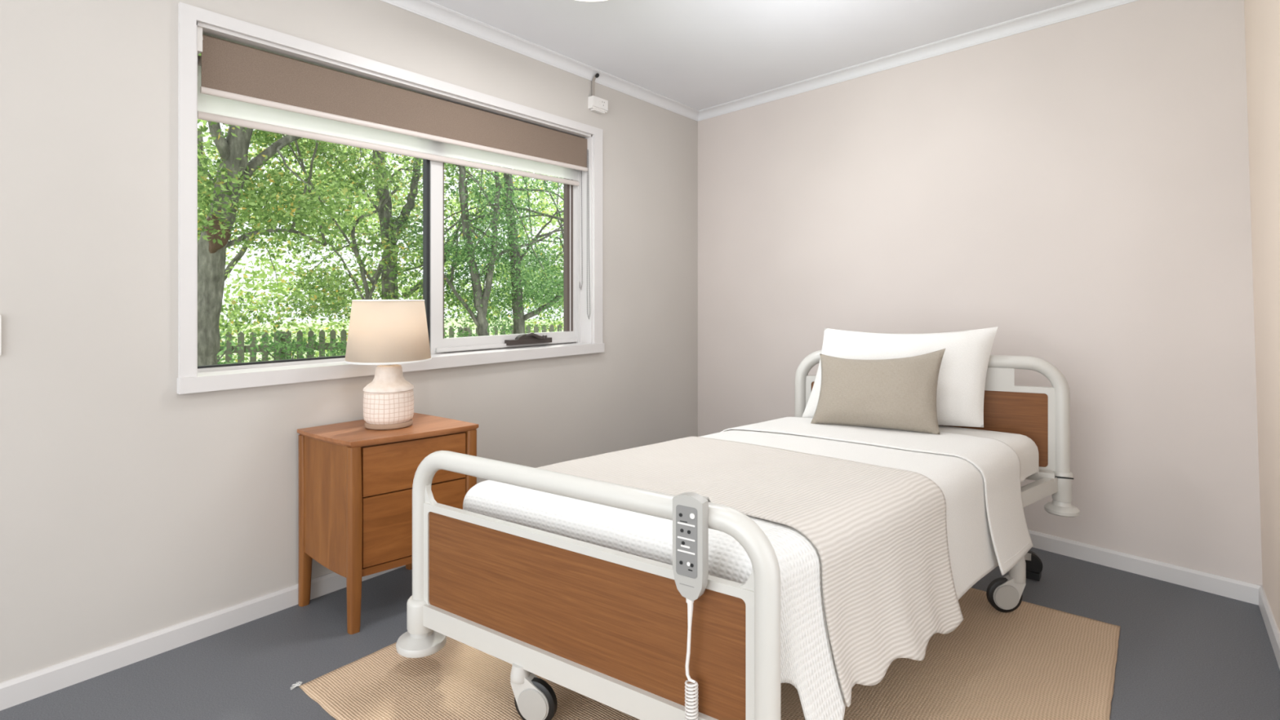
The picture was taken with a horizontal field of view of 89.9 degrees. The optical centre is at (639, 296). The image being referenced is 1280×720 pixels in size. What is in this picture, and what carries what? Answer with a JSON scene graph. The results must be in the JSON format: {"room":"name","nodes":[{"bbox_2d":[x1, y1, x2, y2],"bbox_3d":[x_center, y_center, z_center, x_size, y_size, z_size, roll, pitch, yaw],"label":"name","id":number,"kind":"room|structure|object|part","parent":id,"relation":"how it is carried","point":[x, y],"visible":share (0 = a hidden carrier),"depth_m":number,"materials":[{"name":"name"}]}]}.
{"room":"care facility","nodes":[
{"label":"care facility","id":0,"kind":"room"},
{"bbox_2d":[0,0,697,683],"bbox_3d":[-1.405,-0.070,2.563,0.160,2.540,5.620,0,0,39],"label":"wall","id":1,"kind":"structure","parent":0,"point":[132,506],"depth_m":2.17,"materials":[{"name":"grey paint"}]},
{"bbox_2d":[0,315,0,355],"bbox_3d":[-1.883,0.111,1.834,0.013,0.122,0.076,0,0,39],"label":"wall switch","id":2,"kind":"object","parent":1,"relation":"attached to","point":[0,315],"visible":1,"depth_m":1.86,"materials":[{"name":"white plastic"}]},
{"bbox_2d":[0,564,405,711],"bbox_3d":[-1.337,1.163,2.508,0.014,0.075,5.620,0,0,39],"label":"baseboard","id":3,"kind":"structure","parent":1,"relation":"attached to","point":[17,691],"depth_m":2.14,"materials":[{"name":"white paint"}]},
{"bbox_2d":[177,1,604,394],"bbox_3d":[-0.965,-0.339,3.082,0.188,1.345,2.156,0,0,39],"label":"window","id":4,"kind":"structure","parent":1,"relation":"in","point":[580,335],"depth_m":2.97,"materials":[{"name":"white metal"}]},
{"bbox_3d":[-1.031,-0.336,3.122,0.030,1.240,2.020,0,0,39],"label":"frame","id":5,"kind":"part","parent":4,"relation":"part of","materials":[{"name":"white metal"}]},
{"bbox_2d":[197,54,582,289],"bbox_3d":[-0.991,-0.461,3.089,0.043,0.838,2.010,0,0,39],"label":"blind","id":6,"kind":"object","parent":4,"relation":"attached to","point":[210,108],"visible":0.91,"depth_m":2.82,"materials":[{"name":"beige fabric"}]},
{"bbox_3d":[-0.360,-0.448,3.864,0.035,0.811,0.011,0,0,39],"label":"bead chain","id":7,"kind":"part","parent":6,"relation":"part of","materials":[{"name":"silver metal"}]},
{"bbox_2d":[197,26,590,319],"bbox_3d":[-0.950,-0.411,3.061,0.076,1.088,2.021,0,0,39],"label":"roller blind","id":8,"kind":"object","parent":4,"relation":"attached to","point":[230,70],"visible":0.99,"depth_m":2.78,"materials":[{"name":"beige fabric"}]},
{"bbox_3d":[-0.307,-0.375,3.821,0.031,1.016,0.011,0,0,39],"label":"bead chain","id":9,"kind":"part","parent":8,"relation":"part of","materials":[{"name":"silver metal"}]},
{"bbox_3d":[-0.701,-0.335,3.518,0.034,1.210,0.990,0,0,39],"label":"winder sash","id":10,"kind":"part","parent":4,"relation":"part of","materials":[{"name":"white metal"}]},
{"bbox_3d":[-0.616,0.246,3.558,0.040,0.028,0.310,0,0,39],"label":"winder handle","id":11,"kind":"part","parent":4,"relation":"part of","materials":[{"name":"grey metal"}]},
{"bbox_2d":[380,0,699,121],"bbox_3d":[-1.321,-1.316,2.495,0.067,0.058,5.620,0,0,39],"label":"trim","id":12,"kind":"structure","parent":1,"relation":"attached to","point":[428,9],"depth_m":3.42,"materials":[{"name":"white paint"}]},
{"bbox_2d":[587,72,608,114],"bbox_3d":[-0.248,-1.217,3.829,0.047,0.220,0.130,0,0,39],"label":"power outlet","id":13,"kind":"object","parent":1,"relation":"attached to","point":[597,104],"visible":1,"depth_m":3.81,"materials":[{"name":"white plastic"}]},
{"bbox_3d":[-0.237,-1.155,3.820,0.008,0.060,0.130,0,0,39],"label":"plate","id":14,"kind":"part","parent":13,"relation":"part of","materials":[{"name":"white plastic"}]},
{"bbox_2d":[0,546,1279,719],"bbox_3d":[-0.151,1.250,1.646,3.343,0.100,5.770,0,0,39],"label":"floor","id":15,"kind":"structure","parent":0,"point":[1184,653],"depth_m":2.13,"materials":[{"name":"grey carpet"}]},
{"bbox_2d":[297,412,478,634],"bbox_3d":[-0.994,0.858,2.542,0.470,0.685,0.507,0,0,39],"label":"nightstand","id":16,"kind":"object","parent":15,"relation":"on","point":[356,481],"visible":0.7,"depth_m":2.39,"materials":[{"name":"brown wood"}]},
{"bbox_3d":[-1.304,0.869,2.500,0.039,0.663,0.043,0,0,39],"label":"leg","id":17,"kind":"part","parent":16,"relation":"part of","materials":[{"name":"brown wood"}]},
{"bbox_3d":[-1.169,0.774,2.393,0.308,0.474,0.013,0,0,36],"label":"panel","id":18,"kind":"part","parent":16,"relation":"part of","materials":[{"name":"brown wood"}]},
{"bbox_3d":[-1.025,0.869,2.300,0.043,0.663,0.042,0,0,39],"label":"leg","id":19,"kind":"part","parent":16,"relation":"part of","materials":[{"name":"brown wood"}]},
{"bbox_3d":[-0.866,0.997,2.452,0.410,0.027,0.036,0,0,-41],"label":"rail","id":20,"kind":"part","parent":16,"relation":"part of","materials":[{"name":"brown wood"}]},
{"bbox_2d":[344,299,431,430],"bbox_3d":[-1.003,0.263,2.559,0.325,0.503,0.325,0,0,39],"label":"table lamp","id":21,"kind":"object","parent":16,"relation":"on","point":[387,334],"visible":1,"depth_m":2.47,"materials":[{"name":"white ceramic"}]},
{"bbox_3d":[-1.003,0.134,2.559,0.322,0.239,0.322,0,0,39],"label":"lamp shade","id":22,"kind":"part","parent":21,"relation":"part of","materials":[{"name":"beige fabric"}]},
{"bbox_3d":[-1.014,0.869,2.829,0.046,0.663,0.042,0,0,39],"label":"leg","id":23,"kind":"part","parent":16,"relation":"part of","materials":[{"name":"brown wood"}]},
{"bbox_3d":[-0.861,0.633,2.448,0.401,0.177,0.031,0,0,-41],"label":"drawer","id":24,"kind":"part","parent":16,"relation":"part of","materials":[{"name":"brown wood"}]},
{"bbox_3d":[-0.861,0.853,2.448,0.401,0.250,0.031,0,0,-41],"label":"drawer","id":25,"kind":"part","parent":16,"relation":"part of","materials":[{"name":"brown wood"}]},
{"bbox_3d":[-0.690,0.869,2.591,0.050,0.663,0.043,0,0,39],"label":"leg","id":26,"kind":"part","parent":16,"relation":"part of","materials":[{"name":"brown wood"}]},
{"bbox_2d":[290,587,1119,719],"bbox_3d":[0.332,1.196,2.145,1.973,0.008,2.059,0,0,39],"label":"area rug","id":27,"kind":"object","parent":15,"relation":"on","point":[1031,661],"visible":0.27,"depth_m":1.98,"materials":[{"name":"fabric"}]},
{"bbox_2d":[395,350,1079,719],"bbox_3d":[0.508,0.723,2.347,2.372,0.953,1.284,0,0,-40],"label":"hospital bed","id":28,"kind":"object","parent":15,"relation":"on","point":[606,626],"visible":0.66,"depth_m":1.74,"materials":[{"name":"beige metal"}]},
{"bbox_3d":[-0.211,0.825,1.737,1.088,0.302,0.014,0,0,33],"label":"wood panel","id":29,"kind":"part","parent":28,"relation":"part of","materials":[{"name":"brown wood"}]},
{"bbox_3d":[-0.210,0.755,1.738,1.234,0.550,0.058,0,0,33],"label":"foot frame","id":30,"kind":"part","parent":28,"relation":"part of","materials":[{"name":"beige metal"}]},
{"bbox_2d":[672,492,711,719],"bbox_3d":[0.133,0.801,1.518,0.082,0.696,0.139,0,0,21],"label":"remote","id":31,"kind":"object","parent":28,"relation":"hanging from","point":[690,509],"visible":1,"depth_m":1.46,"materials":[{"name":"grey plastic"}]},
{"bbox_3d":[0.124,0.917,1.527,0.032,0.464,0.137,0,0,6],"label":"coiled cord","id":32,"kind":"part","parent":31,"relation":"part of","materials":[{"name":"white plastic"}]},
{"bbox_3d":[1.244,0.548,2.832,0.955,0.308,0.014,0,0,24],"label":"wood panel","id":33,"kind":"part","parent":28,"relation":"part of","materials":[{"name":"brown wood"}]},
{"bbox_3d":[1.244,0.523,2.833,1.107,0.554,0.056,0,0,24],"label":"head frame","id":34,"kind":"part","parent":28,"relation":"part of","materials":[{"name":"beige metal"}]},
{"bbox_2d":[938,425,1038,483],"bbox_3d":[0.514,0.637,2.345,2.000,0.193,1.043,0,0,-39],"label":"mattress","id":35,"kind":"object","parent":28,"relation":"on","point":[1026,449],"visible":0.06,"depth_m":2.52,"materials":[{"name":"fabric"}]},
{"bbox_2d":[462,480,854,719],"bbox_3d":[0.173,0.866,2.046,1.343,0.604,0.790,0,0,34],"label":"coverlet","id":36,"kind":"object","parent":35,"relation":"on","point":[807,660],"visible":0.23,"depth_m":1.60,"materials":[{"name":"white fabric"}]},
{"bbox_2d":[536,436,963,706],"bbox_3d":[0.250,0.784,2.091,1.308,0.468,0.773,0,0,39],"label":"throw blanket","id":37,"kind":"object","parent":36,"relation":"on","point":[878,534],"visible":0.92,"depth_m":1.87,"materials":[{"name":"beige fabric"}]},
{"bbox_2d":[700,417,1033,599],"bbox_3d":[0.743,0.744,2.461,1.323,0.435,0.621,0,0,30],"label":"sheet","id":38,"kind":"object","parent":35,"relation":"on","point":[978,477],"visible":0.88,"depth_m":2.27,"materials":[{"name":"white fabric"}]},
{"bbox_2d":[810,348,945,434],"bbox_3d":[0.970,0.370,2.627,0.518,0.324,0.170,0,0,24],"label":"cushion","id":39,"kind":"object","parent":38,"relation":"on","point":[895,393],"visible":1,"depth_m":2.58,"materials":[{"name":"beige fabric"}]},
{"bbox_2d":[801,326,998,427],"bbox_3d":[1.104,0.339,2.756,0.800,0.427,0.163,0,0,20],"label":"pillow","id":40,"kind":"object","parent":35,"relation":"on","point":[961,384],"visible":0.53,"depth_m":2.69,"materials":[{"name":"fabric"}]},
{"bbox_3d":[1.534,1.050,2.611,0.030,0.160,0.391,0,0,43],"label":"brake arm","id":41,"kind":"part","parent":28,"relation":"part of","materials":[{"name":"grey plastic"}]},
{"bbox_3d":[0.954,0.760,2.058,1.840,0.060,0.030,0,0,-37],"label":"rail","id":42,"kind":"part","parent":28,"relation":"part of","materials":[{"name":"beige metal"}]},
{"bbox_2d":[428,0,1077,110],"bbox_3d":[-0.151,-1.390,1.646,3.343,0.100,5.770,0,0,39],"label":"ceiling","id":43,"kind":"structure","parent":0,"point":[699,55],"depth_m":3.25,"materials":[{"name":"paint"}]},
{"bbox_2d":[577,0,604,1],"bbox_3d":[-0.209,-1.296,2.580,0.410,0.088,0.410,0,0,39],"label":"ceiling light","id":44,"kind":"object","parent":43,"relation":"attached to","point":[578,0],"visible":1,"depth_m":2.74,"materials":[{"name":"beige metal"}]},
{"bbox_2d":[697,0,1262,586],"bbox_3d":[1.408,-0.070,3.703,0.123,2.540,3.159,0,0,-42],"label":"wall","id":45,"kind":"structure","parent":0,"point":[1077,188],"depth_m":3.00,"materials":[{"name":"paint"}]},
{"bbox_2d":[697,0,1138,121],"bbox_3d":[1.397,-1.316,3.584,0.067,0.058,2.958,0,0,-42],"label":"trim","id":46,"kind":"structure","parent":45,"relation":"attached to","point":[1077,8],"depth_m":3.42,"materials":[{"name":"white paint"}]},
{"bbox_2d":[1028,529,1260,604],"bbox_3d":[1.419,1.163,3.591,0.014,0.075,2.978,0,0,-42],"label":"baseboard","id":47,"kind":"structure","parent":45,"relation":"attached to","point":[1237,589],"depth_m":2.74,"materials":[{"name":"white paint"}]},
{"bbox_2d":[1244,0,1279,632],"bbox_3d":[0.864,-0.070,0.513,0.178,2.540,5.284,0,0,39],"label":"wall","id":48,"kind":"structure","parent":0,"point":[1262,17],"depth_m":2.21,"materials":[{"name":"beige paint"}]},
{"bbox_2d":[1258,585,1279,669],"bbox_3d":[1.881,1.163,1.831,0.014,0.075,1.714,0,0,39],"label":"baseboard","id":49,"kind":"structure","parent":48,"relation":"attached to","point":[1269,621],"depth_m":2.26,"materials":[{"name":"white paint"}]},
{"label":"outside","id":50,"kind":"structure","parent":0,"visible":0},
{"bbox_2d":[219,317,563,363],"bbox_3d":[-11.464,1.649,22.125,39.600,0.082,44.000,0,0,39],"label":"lawn","id":51,"kind":"structure","parent":50,"point":[268,326],"depth_m":34.29,"materials":[{"name":"green plant"}]},
{"bbox_2d":[216,329,292,364],"bbox_3d":[-4.137,0.978,5.743,1.512,1.365,1.951,0,0,39],"label":"shrub","id":52,"kind":"object","parent":51,"relation":"on","point":[249,342],"visible":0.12,"depth_m":6.16,"materials":[{"name":"green plant"}]},
{"bbox_2d":[197,119,364,362],"bbox_3d":[-6.319,-0.772,9.383,4.725,4.873,5.152,0,0,39],"label":"tree","id":53,"kind":"object","parent":51,"relation":"on","point":[233,261],"visible":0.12,"depth_m":9.46,"materials":[{"name":"green plant"}]},
{"bbox_2d":[236,326,346,362],"bbox_3d":[-3.476,0.996,6.682,1.430,1.331,1.555,0,0,-22],"label":"shrub","id":54,"kind":"object","parent":51,"relation":"on","point":[303,349],"visible":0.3,"depth_m":6.57,"materials":[{"name":"green plant"}]},
{"bbox_2d":[197,53,414,365],"bbox_3d":[-3.238,-0.447,5.147,2.638,4.212,2.999,0,0,-6],"label":"tree","id":55,"kind":"object","parent":51,"relation":"on","point":[234,169],"visible":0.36,"depth_m":4.93,"materials":[{"name":"green plant"}]},
{"bbox_2d":[197,128,508,342],"bbox_3d":[-2.866,-0.375,6.610,2.994,4.056,3.217,0,0,-4],"label":"tree","id":56,"kind":"object","parent":51,"relation":"on","point":[388,291],"visible":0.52,"depth_m":6.32,"materials":[{"name":"green plant"}]},
{"bbox_2d":[217,324,561,363],"bbox_3d":[-3.183,1.015,7.868,6.516,1.270,0.138,0,0,-30],"label":"picket fence","id":57,"kind":"object","parent":51,"relation":"on","point":[332,332],"visible":0.17,"depth_m":7.36,"materials":[{"name":"wood"}]},
{"bbox_3d":[-3.167,0.580,7.840,6.426,0.080,0.033,0,0,-30],"label":"rail","id":58,"kind":"part","parent":57,"relation":"part of","materials":[{"name":"wood"}]},
{"bbox_3d":[-4.123,1.025,7.354,0.090,1.250,0.085,0,0,-30],"label":"post","id":59,"kind":"part","parent":57,"relation":"part of","materials":[{"name":"green wood"}]},
{"bbox_3d":[-2.269,1.025,8.428,0.090,1.250,0.085,0,0,-30],"label":"post","id":60,"kind":"part","parent":57,"relation":"part of","materials":[{"name":"green wood"}]},
{"bbox_2d":[262,140,560,357],"bbox_3d":[-3.773,-0.723,11.270,4.714,4.816,5.124,0,0,39],"label":"tree","id":61,"kind":"object","parent":51,"relation":"on","point":[454,203],"visible":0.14,"depth_m":10.90,"materials":[{"name":"green plant"}]},
{"bbox_2d":[376,151,563,336],"bbox_3d":[-1.542,0.004,6.146,1.768,3.294,2.080,0,0,-31],"label":"tree","id":62,"kind":"object","parent":51,"relation":"on","point":[481,300],"visible":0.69,"depth_m":5.98,"materials":[{"name":"green plant"}]},
{"bbox_2d":[444,319,525,337],"bbox_3d":[-1.718,0.947,7.275,1.452,1.430,1.594,0,0,-1],"label":"shrub","id":63,"kind":"object","parent":51,"relation":"on","point":[466,333],"visible":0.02,"depth_m":6.91,"materials":[{"name":"green plant"}]},
{"bbox_2d":[450,164,563,334],"bbox_3d":[-0.887,-0.025,6.837,1.981,3.356,1.991,0,0,39],"label":"tree","id":64,"kind":"object","parent":51,"relation":"on","point":[518,316],"visible":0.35,"depth_m":6.48,"materials":[{"name":"green plant"}]},
{"bbox_2d":[468,166,563,333],"bbox_3d":[-0.769,-0.728,12.196,4.952,4.766,4.650,0,0,-20],"label":"tree","id":65,"kind":"object","parent":51,"relation":"on","point":[553,220],"visible":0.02,"depth_m":11.76,"materials":[{"name":"green plant"}]}
]}

